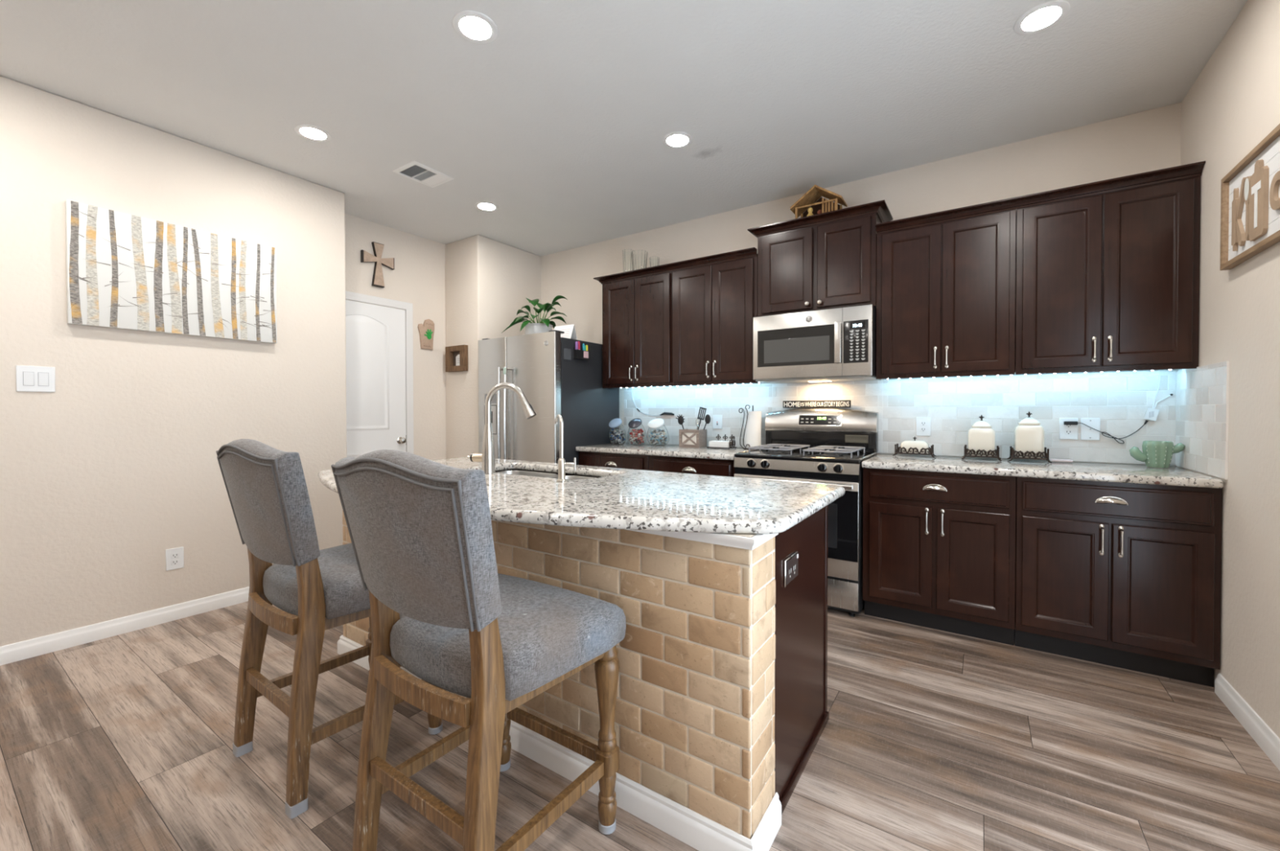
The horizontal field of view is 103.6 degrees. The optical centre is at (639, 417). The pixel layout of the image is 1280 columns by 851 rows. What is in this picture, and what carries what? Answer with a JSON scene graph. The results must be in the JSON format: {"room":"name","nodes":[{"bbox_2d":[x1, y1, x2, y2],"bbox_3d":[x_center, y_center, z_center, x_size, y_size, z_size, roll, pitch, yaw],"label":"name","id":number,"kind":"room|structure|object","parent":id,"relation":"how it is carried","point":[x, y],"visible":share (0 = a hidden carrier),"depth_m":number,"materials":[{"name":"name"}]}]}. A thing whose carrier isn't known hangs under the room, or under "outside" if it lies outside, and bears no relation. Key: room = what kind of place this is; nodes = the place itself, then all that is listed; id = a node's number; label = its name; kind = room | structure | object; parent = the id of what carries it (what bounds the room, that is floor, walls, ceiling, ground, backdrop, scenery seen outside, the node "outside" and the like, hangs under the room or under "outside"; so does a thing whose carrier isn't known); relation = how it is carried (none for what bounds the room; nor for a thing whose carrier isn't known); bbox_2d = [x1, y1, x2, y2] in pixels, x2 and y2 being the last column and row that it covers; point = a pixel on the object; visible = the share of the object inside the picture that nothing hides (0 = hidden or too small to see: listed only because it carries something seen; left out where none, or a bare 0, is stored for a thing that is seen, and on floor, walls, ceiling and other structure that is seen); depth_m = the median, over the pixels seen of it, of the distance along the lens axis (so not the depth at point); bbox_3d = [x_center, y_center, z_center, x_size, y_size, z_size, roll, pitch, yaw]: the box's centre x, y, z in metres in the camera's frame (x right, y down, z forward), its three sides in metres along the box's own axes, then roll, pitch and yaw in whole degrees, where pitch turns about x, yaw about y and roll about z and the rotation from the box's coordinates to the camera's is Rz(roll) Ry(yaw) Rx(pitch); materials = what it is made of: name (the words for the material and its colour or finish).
{"room":"kitchen","nodes":[
{"label":"kitchen","id":0,"kind":"room"},
{"bbox_2d":[0,75,346,646],"bbox_3d":[-3.558,-0.213,1.714,0.120,2.795,4.858,0,1,34],"label":"wall","id":1,"kind":"structure","parent":0,"point":[117,468],"depth_m":2.77,"materials":[{"name":"paint"}]},
{"bbox_2d":[15,365,55,392],"bbox_3d":[-2.965,-0.187,2.474,0.011,0.126,0.124,0,1,34],"label":"light switch","id":2,"kind":"object","parent":1,"relation":"attached to","point":[28,378],"visible":1,"depth_m":2.47,"materials":[{"name":"white plastic"}]},
{"bbox_2d":[0,586,249,666],"bbox_3d":[-3.501,1.142,1.692,0.016,0.086,4.856,0,1,34],"label":"baseboard","id":3,"kind":"structure","parent":1,"relation":"attached to","point":[9,654],"depth_m":2.70,"materials":[{"name":"white wood"}]},
{"bbox_2d":[65,200,276,343],"bbox_3d":[-2.641,-0.789,2.922,0.039,0.620,0.910,0,1,34],"label":"painting","id":4,"kind":"object","parent":1,"relation":"attached to","point":[125,271],"visible":1,"depth_m":2.83,"materials":[{"name":"white fabric"}]},
{"bbox_2d":[165,546,183,571],"bbox_3d":[-2.682,0.818,2.906,0.008,0.122,0.078,0,1,34],"label":"wall outlet","id":5,"kind":"object","parent":1,"relation":"attached to","point":[174,557],"visible":1,"depth_m":2.90,"materials":[{"name":"white plastic"}]},
{"bbox_2d":[171,552,178,558],"bbox_3d":[-2.680,0.798,2.905,0.001,0.028,0.033,0,1,34],"label":"receptacle","id":6,"kind":"object","parent":5,"relation":"attached to","point":[174,555],"depth_m":2.90,"materials":[{"name":"grey plastic"}]},
{"bbox_2d":[171,559,178,565],"bbox_3d":[-2.680,0.837,2.905,0.001,0.028,0.033,0,1,34],"label":"receptacle","id":7,"kind":"object","parent":5,"relation":"attached to","point":[174,562],"depth_m":2.90,"materials":[{"name":"grey plastic"}]},
{"bbox_2d":[345,299,406,457],"bbox_3d":[-2.272,0.098,4.147,0.075,2.088,0.771,0,1,34],"label":"door","id":8,"kind":"structure","parent":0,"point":[375,335],"depth_m":4.24,"materials":[{"name":"white wood"}]},
{"bbox_2d":[345,290,413,454],"bbox_3d":[-2.296,0.069,4.162,0.018,2.170,0.910,0,1,34],"label":"door frame","id":9,"kind":"structure","parent":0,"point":[408,307],"depth_m":4.49,"materials":[{"name":"white wood"}]},
{"bbox_2d":[344,213,446,460],"bbox_3d":[-2.217,-0.246,4.400,0.120,2.795,1.294,0,1,34],"label":"wall","id":10,"kind":"structure","parent":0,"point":[418,277],"depth_m":4.59,"materials":[{"name":"paint"}]},
{"bbox_2d":[360,241,394,288],"bbox_3d":[-2.212,-1.285,4.257,0.035,0.364,0.272,0,1,34],"label":"wooden cross","id":11,"kind":"object","parent":10,"relation":"attached to","point":[378,278],"visible":1,"depth_m":4.24,"materials":[{"name":"brown wood"}]},
{"bbox_2d":[417,319,434,350],"bbox_3d":[-1.964,-0.767,4.637,0.026,0.280,0.164,0,1,34],"label":"mitten","id":12,"kind":"object","parent":10,"relation":"attached to","point":[426,331],"visible":1,"depth_m":4.63,"materials":[{"name":"brown fabric"}]},
{"bbox_2d":[444,235,541,458],"bbox_3d":[-1.404,-0.255,5.058,0.490,2.795,0.906,0,1,34],"label":"wall","id":13,"kind":"structure","parent":0,"point":[488,281],"depth_m":4.70,"materials":[{"name":"paint"}]},
{"bbox_2d":[445,344,467,372],"bbox_3d":[-1.704,-0.543,4.682,0.280,0.236,0.044,0,1,34],"label":"picture frame","id":14,"kind":"object","parent":13,"relation":"attached to","point":[456,357],"visible":1,"depth_m":4.68,"materials":[{"name":"brown wood"}]},
{"bbox_2d":[0,0,1247,256],"bbox_3d":[-1.173,-1.647,1.278,5.291,0.082,6.838,0,1,34],"label":"ceiling","id":15,"kind":"structure","parent":0,"point":[559,122],"depth_m":2.46,"materials":[{"name":"paint"}]},
{"bbox_2d":[293,124,331,142],"bbox_3d":[-1.869,-1.623,2.882,0.180,0.006,0.180,0,1,34],"label":"recessed light","id":16,"kind":"object","parent":15,"relation":"in","point":[311,132],"visible":1,"depth_m":2.88,"materials":[{"name":"white"}]},
{"bbox_2d":[392,160,454,187],"bbox_3d":[-1.454,-1.627,3.391,0.247,0.010,0.298,0,1,34],"label":"ceiling vent","id":17,"kind":"object","parent":15,"relation":"in","point":[415,171],"visible":1,"depth_m":3.37,"materials":[{"name":"white metal"}]},
{"bbox_2d":[452,10,497,43],"bbox_3d":[-0.682,-1.615,2.091,0.180,0.006,0.180,0,1,34],"label":"recessed light","id":18,"kind":"object","parent":15,"relation":"in","point":[476,27],"visible":1,"depth_m":2.08,"materials":[{"name":"white plastic"}]},
{"bbox_2d":[474,201,498,211],"bbox_3d":[-1.192,-1.636,3.916,0.180,0.006,0.180,0,1,34],"label":"recessed light","id":19,"kind":"object","parent":15,"relation":"in","point":[483,206],"visible":1,"depth_m":3.91,"materials":[{"name":"white"}]},
{"bbox_2d":[662,131,693,148],"bbox_3d":[0.220,-1.626,2.961,0.180,0.006,0.180,0,1,34],"label":"recessed light","id":20,"kind":"object","parent":15,"relation":"in","point":[677,140],"visible":1,"depth_m":2.96,"materials":[{"name":"white"}]},
{"bbox_2d":[1013,0,1070,35],"bbox_3d":[1.626,-1.616,2.043,0.180,0.006,0.180,0,1,34],"label":"recessed light","id":21,"kind":"object","parent":15,"relation":"in","point":[1043,16],"visible":1,"depth_m":2.04,"materials":[{"name":"white plastic"}]},
{"bbox_2d":[0,601,1279,850],"bbox_3d":[-1.170,1.217,1.313,5.291,0.060,6.838,0,1,34],"label":"floor","id":22,"kind":"structure","parent":0,"point":[931,740],"depth_m":1.72,"materials":[{"name":"brown wood"}]},
{"bbox_2d":[216,439,442,819],"bbox_3d":[-1.101,0.624,1.808,0.561,1.115,0.605,0,1,36],"label":"counter stool","id":23,"kind":"object","parent":22,"relation":"on","point":[319,591],"visible":0.68,"depth_m":1.57,"materials":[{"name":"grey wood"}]},
{"bbox_2d":[331,449,626,850],"bbox_3d":[-0.425,0.628,1.357,0.561,1.115,0.605,0,1,34],"label":"counter stool","id":24,"kind":"object","parent":22,"relation":"on","point":[420,528],"visible":1,"depth_m":1.17,"materials":[{"name":"grey fabric"}]},
{"bbox_2d":[478,329,619,465],"bbox_3d":[-0.825,0.230,4.492,0.927,1.838,0.905,0,1,34],"label":"refrigerator","id":25,"kind":"object","parent":22,"relation":"on","point":[553,385],"visible":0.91,"depth_m":4.14,"materials":[{"name":"grey metal"}]},
{"bbox_2d":[502,295,567,334],"bbox_3d":[-0.917,-0.861,4.412,0.562,0.448,0.530,0,1,-7],"label":"potted plant","id":26,"kind":"object","parent":25,"relation":"on","point":[544,325],"visible":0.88,"depth_m":4.33,"materials":[{"name":"green plant"}]},
{"bbox_2d":[554,324,577,339],"bbox_3d":[-0.630,-0.699,4.197,0.215,0.130,0.090,0,1,34],"label":"tent card","id":27,"kind":"object","parent":25,"relation":"on","point":[569,331],"visible":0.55,"depth_m":4.16,"materials":[{"name":"white paper"}]},
{"bbox_2d":[563,347,571,359],"bbox_3d":[-0.578,-0.503,4.017,0.004,0.090,0.087,0,1,34],"label":"note sleeve","id":28,"kind":"object","parent":25,"relation":"attached to","point":[566,352],"visible":1,"depth_m":4.01,"materials":[{"name":"grey"}]},
{"bbox_2d":[573,347,590,360],"bbox_3d":[-0.476,-0.520,4.137,0.038,0.095,0.160,0,1,34],"label":"caddy","id":29,"kind":"object","parent":25,"relation":"attached to","point":[580,354],"visible":0.99,"depth_m":4.12,"materials":[{"name":"black"}]},
{"bbox_2d":[577,341,580,350],"bbox_3d":[-0.498,-0.547,4.107,0.023,0.143,0.022,0,1,34],"label":"marker pen","id":30,"kind":"object","parent":29,"relation":"in","point":[579,342],"visible":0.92,"depth_m":4.09,"materials":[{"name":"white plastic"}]},
{"bbox_2d":[337,469,829,850],"bbox_3d":[-0.374,0.738,2.230,2.165,0.876,0.825,0,1,34],"label":"kitchen island","id":31,"kind":"object","parent":22,"relation":"on","point":[721,713],"visible":0.44,"depth_m":1.47,"materials":[{"name":"tile"}]},
{"bbox_2d":[318,457,844,534],"bbox_3d":[-0.454,0.282,2.112,2.265,0.038,1.133,0,1,34],"label":"island countertop","id":32,"kind":"structure","parent":31,"relation":"on","point":[622,499],"depth_m":1.65,"materials":[{"name":"stone"}]},
{"bbox_2d":[466,382,536,474],"bbox_3d":[-0.639,0.050,2.312,0.345,0.420,0.062,0,1,15],"label":"kitchen faucet","id":33,"kind":"object","parent":32,"relation":"on","point":[486,457],"visible":0.96,"depth_m":2.31,"materials":[{"name":"silver metal"}]},
{"bbox_2d":[496,471,597,479],"bbox_3d":[-0.480,0.403,2.463,0.808,0.205,0.361,0,1,34],"label":"sink","id":34,"kind":"object","parent":32,"relation":"in","point":[516,473],"visible":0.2,"depth_m":2.71,"materials":[{"name":"silver metal"}]},
{"bbox_2d":[555,414,576,481],"bbox_3d":[-0.319,0.125,2.074,0.119,0.275,0.053,0,1,34],"label":"filter faucet","id":35,"kind":"object","parent":32,"relation":"on","point":[562,464],"visible":1,"depth_m":2.06,"materials":[{"name":"silver metal"}]},
{"bbox_2d":[783,551,798,587],"bbox_3d":[0.476,0.476,1.583,0.008,0.082,0.128,0,1,34],"label":"outlet","id":36,"kind":"object","parent":31,"relation":"attached to","point":[790,564],"visible":1,"depth_m":1.57,"materials":[{"name":"grey metal"}]},
{"bbox_2d":[578,451,648,471],"bbox_3d":[-0.064,0.715,4.165,0.679,0.874,0.658,0,1,34],"label":"base cabinet","id":37,"kind":"object","parent":22,"relation":"on","point":[637,462],"visible":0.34,"depth_m":3.89,"materials":[{"name":"brown wood"}]},
{"bbox_2d":[575,443,751,460],"bbox_3d":[0.225,0.259,3.967,1.382,0.038,0.638,0,1,34],"label":"countertop","id":38,"kind":"structure","parent":37,"relation":"on","point":[670,451],"depth_m":3.75,"materials":[{"name":"stone"}]},
{"bbox_2d":[608,417,626,444],"bbox_3d":[-0.196,0.121,4.379,0.160,0.226,0.161,0,1,34],"label":"candy jar","id":39,"kind":"object","parent":38,"relation":"on","point":[616,433],"visible":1,"depth_m":4.32,"materials":[{"name":"clear glass"}]},
{"bbox_2d":[627,418,646,444],"bbox_3d":[-0.023,0.122,4.287,0.164,0.226,0.161,0,1,34],"label":"candy jar","id":40,"kind":"object","parent":38,"relation":"on","point":[637,435],"visible":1,"depth_m":4.22,"materials":[{"name":"clear glass"}]},
{"bbox_2d":[646,418,669,446],"bbox_3d":[0.149,0.124,4.176,0.196,0.226,0.161,0,1,34],"label":"candy jar","id":41,"kind":"object","parent":38,"relation":"on","point":[657,435],"visible":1,"depth_m":4.11,"materials":[{"name":"clear glass"}]},
{"bbox_2d":[679,429,706,448],"bbox_3d":[0.424,0.168,4.026,0.177,0.140,0.140,0,1,34],"label":"crate","id":42,"kind":"object","parent":38,"relation":"on","point":[692,438],"visible":1,"depth_m":3.98,"materials":[{"name":"grey wood"}]},
{"bbox_2d":[675,414,684,429],"bbox_3d":[0.340,0.103,4.063,0.114,0.250,0.031,0,1,23],"label":"fork","id":43,"kind":"object","parent":42,"relation":"in","point":[680,420],"visible":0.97,"depth_m":4.07,"materials":[{"name":"black plastic"}]},
{"bbox_2d":[697,407,706,430],"bbox_3d":[0.478,0.073,3.994,0.102,0.309,0.023,0,1,23],"label":"slotted turner","id":44,"kind":"object","parent":42,"relation":"in","point":[701,408],"visible":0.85,"depth_m":3.99,"materials":[{"name":"black plastic"}]},
{"bbox_2d":[703,414,711,430],"bbox_3d":[0.507,0.103,3.993,0.118,0.251,0.016,0,1,34],"label":"serving spoon","id":45,"kind":"object","parent":42,"relation":"in","point":[707,419],"visible":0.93,"depth_m":3.97,"materials":[{"name":"black plastic"}]},
{"bbox_2d":[704,414,711,423],"bbox_3d":[0.534,0.016,3.973,0.052,0.076,0.016,0,1,34],"label":"bowl","id":46,"kind":"object","parent":45,"relation":"on","point":[707,419],"depth_m":3.97,"materials":[{"name":"black plastic"}]},
{"bbox_2d":[706,434,737,449],"bbox_3d":[0.627,0.187,3.859,0.187,0.107,0.140,0,1,34],"label":"napkin holder","id":47,"kind":"object","parent":38,"relation":"on","point":[733,442],"visible":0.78,"depth_m":3.83,"materials":[{"name":"brown metal"}]},
{"bbox_2d":[708,440,733,448],"bbox_3d":[0.621,0.206,3.854,0.159,0.044,0.102,0,1,34],"label":"napkin stack","id":48,"kind":"object","parent":47,"relation":"in","point":[725,444],"visible":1,"depth_m":3.81,"materials":[{"name":"white paper"}]},
{"bbox_2d":[706,447,737,449],"bbox_3d":[0.627,0.235,3.859,0.187,0.012,0.140,0,1,34],"label":"tray","id":49,"kind":"object","parent":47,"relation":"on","point":[707,447],"depth_m":3.80,"materials":[{"name":"white ceramic"}]},
{"bbox_2d":[738,404,754,449],"bbox_3d":[0.847,0.074,3.818,0.153,0.333,0.147,0,1,34],"label":"paper towel holder","id":50,"kind":"object","parent":38,"relation":"on","point":[745,448],"visible":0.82,"depth_m":3.78,"materials":[{"name":"brown metal"}]},
{"bbox_2d":[744,411,761,448],"bbox_3d":[0.855,0.094,3.818,0.126,0.278,0.126,0,1,34],"label":"paper towel roll","id":51,"kind":"object","parent":50,"relation":"on","point":[753,434],"visible":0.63,"depth_m":3.76,"materials":[{"name":"white paper"}]},
{"bbox_2d":[648,455,735,477],"bbox_3d":[0.507,0.719,3.779,0.694,0.874,0.658,0,1,34],"label":"base cabinet","id":52,"kind":"object","parent":22,"relation":"on","point":[722,468],"visible":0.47,"depth_m":3.51,"materials":[{"name":"brown wood"}]},
{"bbox_2d":[733,408,878,617],"bbox_3d":[1.099,0.550,3.333,0.767,1.222,0.707,0,1,34],"label":"gas range","id":53,"kind":"object","parent":22,"relation":"on","point":[784,456],"visible":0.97,"depth_m":3.11,"materials":[{"name":"silver metal"}]},
{"bbox_2d":[734,444,876,463],"bbox_3d":[1.097,0.229,3.327,0.767,0.064,0.590,0,1,34],"label":"cooktop","id":54,"kind":"object","parent":53,"relation":"in","point":[769,453],"depth_m":3.22,"materials":[{"name":"silver metal"}]},
{"bbox_2d":[782,400,850,408],"bbox_3d":[1.258,-0.092,3.607,0.471,0.052,0.019,0,1,34],"label":"sign","id":55,"kind":"object","parent":53,"relation":"on","point":[843,403],"visible":1,"depth_m":3.59,"materials":[{"name":"black"}]},
{"bbox_2d":[862,467,1016,645],"bbox_3d":[1.738,0.728,2.947,0.709,0.874,0.658,0,1,34],"label":"base cabinet","id":56,"kind":"object","parent":22,"relation":"on","point":[939,548],"visible":0.99,"depth_m":2.69,"materials":[{"name":"brown wood"}]},
{"bbox_2d":[862,453,1222,488],"bbox_3d":[2.024,0.272,2.751,1.403,0.038,0.639,0,1,34],"label":"countertop","id":57,"kind":"structure","parent":56,"relation":"on","point":[1079,471],"depth_m":2.54,"materials":[{"name":"stone"}]},
{"bbox_2d":[892,436,936,457],"bbox_3d":[1.729,0.184,3.179,0.234,0.128,0.108,0,1,34],"label":"butter dish","id":58,"kind":"object","parent":57,"relation":"on","point":[907,447],"visible":1,"depth_m":3.15,"materials":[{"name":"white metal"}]},
{"bbox_2d":[961,414,1001,461],"bbox_3d":[2.020,0.117,2.981,0.195,0.266,0.158,0,1,34],"label":"canister","id":59,"kind":"object","parent":57,"relation":"on","point":[981,437],"visible":1,"depth_m":2.93,"materials":[{"name":"white ceramic"}]},
{"bbox_2d":[968,427,995,456],"bbox_3d":[2.020,0.145,2.982,0.131,0.166,0.131,0,1,34],"label":"jar","id":60,"kind":"object","parent":59,"relation":"on","point":[981,441],"depth_m":2.93,"materials":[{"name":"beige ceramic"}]},
{"bbox_2d":[1007,411,1052,463],"bbox_3d":[2.208,0.108,2.861,0.193,0.286,0.158,0,1,34],"label":"canister","id":61,"kind":"object","parent":57,"relation":"on","point":[1028,435],"visible":1,"depth_m":2.81,"materials":[{"name":"white ceramic"}]},
{"bbox_2d":[1013,424,1044,458],"bbox_3d":[2.208,0.136,2.862,0.131,0.186,0.131,0,1,34],"label":"jar","id":62,"kind":"object","parent":61,"relation":"on","point":[1028,439],"depth_m":2.81,"materials":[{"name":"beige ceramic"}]},
{"bbox_2d":[1049,458,1072,462],"bbox_3d":[2.377,0.245,2.843,0.095,0.011,0.057,0,1,34],"label":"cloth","id":63,"kind":"object","parent":57,"relation":"on","point":[1051,460],"visible":1,"depth_m":2.83,"materials":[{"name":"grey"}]},
{"bbox_2d":[1128,440,1185,468],"bbox_3d":[2.625,0.189,2.561,0.203,0.131,0.113,0,1,34],"label":"planter","id":64,"kind":"object","parent":57,"relation":"on","point":[1156,454],"visible":1,"depth_m":2.53,"materials":[{"name":"green ceramic"}]},
{"bbox_2d":[1013,476,1222,687],"bbox_3d":[2.321,0.732,2.552,0.694,0.874,0.658,0,1,34],"label":"base cabinet","id":65,"kind":"object","parent":22,"relation":"on","point":[1127,576],"visible":0.98,"depth_m":2.29,"materials":[{"name":"brown wood"}]},
{"bbox_2d":[752,304,880,383],"bbox_3d":[1.197,-0.469,3.427,0.763,0.448,0.428,0,1,34],"label":"microwave","id":66,"kind":"object","parent":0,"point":[838,344],"visible":1,"depth_m":3.26,"materials":[{"name":"silver metal"}]},
{"bbox_2d":[541,102,1181,466],"bbox_3d":[0.966,-0.244,3.929,4.701,2.795,0.120,0,1,34],"label":"wall","id":67,"kind":"structure","parent":0,"point":[1148,140],"depth_m":3.25,"materials":[{"name":"paint"}]},
{"bbox_2d":[602,271,678,388],"bbox_3d":[0.034,-0.708,4.266,0.696,0.918,0.354,0,1,34],"label":"upper cabinet","id":68,"kind":"object","parent":67,"relation":"attached to","point":[637,312],"visible":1,"depth_m":4.12,"materials":[{"name":"brown wood"}]},
{"bbox_2d":[622,248,632,271],"bbox_3d":[-0.103,-1.292,4.279,0.088,0.245,0.092,0,1,34],"label":"drinking glass","id":69,"kind":"object","parent":68,"relation":"on","point":[627,260],"visible":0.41,"depth_m":4.24,"materials":[{"name":"white"}]},
{"bbox_2d":[631,249,648,270],"bbox_3d":[-0.005,-1.271,4.201,0.139,0.205,0.143,0,1,34],"label":"drinking glass","id":70,"kind":"object","parent":68,"relation":"on","point":[639,257],"visible":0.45,"depth_m":4.15,"materials":[{"name":"white"}]},
{"bbox_2d":[649,256,659,266],"bbox_3d":[0.120,-1.248,4.201,0.081,0.160,0.081,0,1,34],"label":"drinking glass","id":71,"kind":"object","parent":68,"relation":"on","point":[654,260],"visible":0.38,"depth_m":4.17,"materials":[{"name":"white"}]},
{"bbox_2d":[593,247,757,284],"bbox_3d":[0.299,-1.171,4.078,1.451,0.048,0.358,0,1,34],"label":"crown molding","id":72,"kind":"structure","parent":68,"relation":"attached to","point":[748,252],"depth_m":3.88,"materials":[{"name":"brown wood"}]},
{"bbox_2d":[631,390,674,416],"bbox_3d":[0.106,-0.131,4.415,0.445,0.244,0.021,0,1,34],"label":"lead","id":73,"kind":"object","parent":67,"relation":"attached to","point":[664,413],"visible":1,"depth_m":4.37,"materials":[{"name":"white plastic"}]},
{"bbox_2d":[712,415,722,429],"bbox_3d":[0.626,0.040,4.073,0.082,0.112,0.008,0,1,34],"label":"switch plate","id":74,"kind":"object","parent":67,"relation":"attached to","point":[717,420],"visible":1,"depth_m":4.07,"materials":[{"name":"white plastic"}]},
{"bbox_2d":[715,417,719,426],"bbox_3d":[0.625,0.040,4.071,0.034,0.066,0.002,0,1,34],"label":"receptacle","id":75,"kind":"object","parent":74,"relation":"attached to","point":[717,420],"depth_m":4.07,"materials":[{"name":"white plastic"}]},
{"bbox_2d":[671,256,768,386],"bbox_3d":[0.613,-0.704,3.874,0.697,0.918,0.354,0,1,34],"label":"upper cabinet","id":76,"kind":"object","parent":67,"relation":"attached to","point":[715,305],"visible":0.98,"depth_m":3.73,"materials":[{"name":"brown wood"}]},
{"bbox_2d":[757,212,881,316],"bbox_3d":[1.222,-0.992,3.459,0.769,0.587,0.354,0,1,34],"label":"upper cabinet","id":77,"kind":"object","parent":67,"relation":"attached to","point":[833,264],"visible":0.98,"depth_m":3.31,"materials":[{"name":"brown wood"}]},
{"bbox_2d":[790,184,847,218],"bbox_3d":[1.204,-1.411,3.398,0.330,0.248,0.177,0,1,34],"label":"nativity stable","id":78,"kind":"object","parent":77,"relation":"on","point":[810,198],"visible":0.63,"depth_m":3.39,"materials":[{"name":"brown wood"}]},
{"bbox_2d":[806,207,813,216],"bbox_3d":[1.148,-1.354,3.396,0.052,0.118,0.052,0,1,34],"label":"figurine","id":79,"kind":"object","parent":78,"relation":"in","point":[810,209],"visible":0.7,"depth_m":3.38,"materials":[{"name":"beige ceramic"}]},
{"bbox_2d":[747,200,893,237],"bbox_3d":[1.221,-1.301,3.453,0.879,0.048,0.358,0,1,34],"label":"crown molding","id":80,"kind":"structure","parent":77,"relation":"attached to","point":[881,207],"depth_m":3.28,"materials":[{"name":"brown wood"}]},
{"bbox_2d":[915,417,930,435],"bbox_3d":[1.832,0.060,3.258,0.082,0.122,0.008,0,1,34],"label":"wall outlet","id":81,"kind":"object","parent":67,"relation":"attached to","point":[922,424],"visible":1,"depth_m":3.26,"materials":[{"name":"white plastic"}]},
{"bbox_2d":[920,421,926,426],"bbox_3d":[1.831,0.041,3.256,0.033,0.028,0.001,0,1,34],"label":"receptacle","id":82,"kind":"object","parent":81,"relation":"attached to","point":[922,423],"depth_m":3.25,"materials":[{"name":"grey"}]},
{"bbox_2d":[920,427,926,431],"bbox_3d":[1.831,0.080,3.256,0.033,0.028,0.001,0,1,34],"label":"receptacle","id":83,"kind":"object","parent":81,"relation":"attached to","point":[922,429],"depth_m":3.25,"materials":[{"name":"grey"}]},
{"bbox_2d":[623,360,1229,479],"bbox_3d":[1.143,-0.002,3.344,3.548,0.496,0.654,0,1,34],"label":"backsplash","id":84,"kind":"structure","parent":67,"relation":"attached to","point":[1196,415],"depth_m":3.01,"materials":[{"name":"white tile"}]},
{"bbox_2d":[875,208,1016,379],"bbox_3d":[1.832,-0.695,3.050,0.696,0.918,0.354,0,1,34],"label":"upper cabinet","id":85,"kind":"object","parent":67,"relation":"attached to","point":[946,291],"visible":1,"depth_m":2.91,"materials":[{"name":"brown wood"}]},
{"bbox_2d":[887,369,1171,379],"bbox_3d":[2.129,-0.242,2.889,1.348,0.005,0.010,0,1,34],"label":"led strip","id":86,"kind":"object","parent":85,"relation":"attached to","point":[1169,370],"visible":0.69,"depth_m":2.81,"materials":[{"name":"white plastic"}]},
{"bbox_2d":[875,160,1205,234],"bbox_3d":[2.032,-1.157,2.722,1.390,0.048,0.054,0,1,34],"label":"crown molding","id":87,"kind":"structure","parent":85,"relation":"attached to","point":[1192,170],"depth_m":2.64,"materials":[{"name":"brown wood"}]},
{"bbox_2d":[1059,417,1077,439],"bbox_3d":[2.428,0.066,2.855,0.080,0.122,0.008,0,1,34],"label":"wall outlet","id":88,"kind":"object","parent":67,"relation":"attached to","point":[1066,432],"visible":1,"depth_m":2.85,"materials":[{"name":"white plastic"}]},
{"bbox_2d":[1064,425,1072,427],"bbox_3d":[2.426,0.046,2.853,0.033,0.028,0.001,0,1,34],"label":"receptacle","id":89,"kind":"object","parent":88,"relation":"attached to","point":[1065,426],"depth_m":2.85,"materials":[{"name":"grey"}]},
{"bbox_2d":[1064,429,1072,435],"bbox_3d":[2.426,0.085,2.853,0.033,0.028,0.001,0,1,34],"label":"receptacle","id":90,"kind":"object","parent":88,"relation":"attached to","point":[1067,432],"depth_m":2.85,"materials":[{"name":"grey plastic"}]},
{"bbox_2d":[1063,420,1147,444],"bbox_3d":[2.547,0.079,2.761,0.347,0.130,0.019,0,1,33],"label":"power adapter","id":91,"kind":"object","parent":88,"relation":"attached to","point":[1065,423],"visible":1,"depth_m":2.77,"materials":[{"name":"black plastic"}]},
{"bbox_2d":[1080,417,1100,440],"bbox_3d":[2.505,0.067,2.802,0.080,0.122,0.009,0,1,34],"label":"blank plate","id":92,"kind":"object","parent":67,"relation":"attached to","point":[1086,433],"visible":1,"depth_m":2.80,"materials":[{"name":"white plastic"}]},
{"bbox_2d":[1012,176,1200,375],"bbox_3d":[2.408,-0.691,2.660,0.690,0.918,0.354,0,1,34],"label":"upper cabinet","id":93,"kind":"object","parent":67,"relation":"attached to","point":[1108,282],"visible":1,"depth_m":2.52,"materials":[{"name":"brown wood"}]},
{"bbox_2d":[1144,372,1173,421],"bbox_3d":[2.725,-0.107,2.647,0.108,0.254,0.013,0,1,34],"label":"controller","id":94,"kind":"object","parent":67,"relation":"attached to","point":[1151,414],"visible":1,"depth_m":2.65,"materials":[{"name":"white plastic"}]},
{"bbox_2d":[1177,0,1279,738],"bbox_3d":[0.959,-0.194,-0.205,0.120,2.795,6.738,0,1,34],"label":"wall","id":95,"kind":"structure","parent":0,"point":[1233,104],"depth_m":1.95,"materials":[{"name":"paint"}]},
{"bbox_2d":[1214,673,1279,771],"bbox_3d":[2.108,1.137,1.630,0.016,0.086,1.238,0,1,34],"label":"baseboard","id":96,"kind":"structure","parent":95,"relation":"attached to","point":[1263,735],"depth_m":1.88,"materials":[{"name":"white wood"}]},
{"bbox_2d":[1219,123,1279,271],"bbox_3d":[2.127,-0.790,1.651,0.030,0.376,1.035,0,1,34],"label":"kitchen sign","id":97,"kind":"object","parent":95,"relation":"attached to","point":[1250,200],"visible":1,"depth_m":1.86,"materials":[{"name":"brown wood"}]},
{"bbox_2d":[1244,177,1248,200],"bbox_3d":[2.285,-0.857,1.891,0.013,0.082,0.036,0,1,34],"label":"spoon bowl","id":98,"kind":"object","parent":97,"relation":"on","point":[1246,180],"depth_m":1.89,"materials":[{"name":"white"}]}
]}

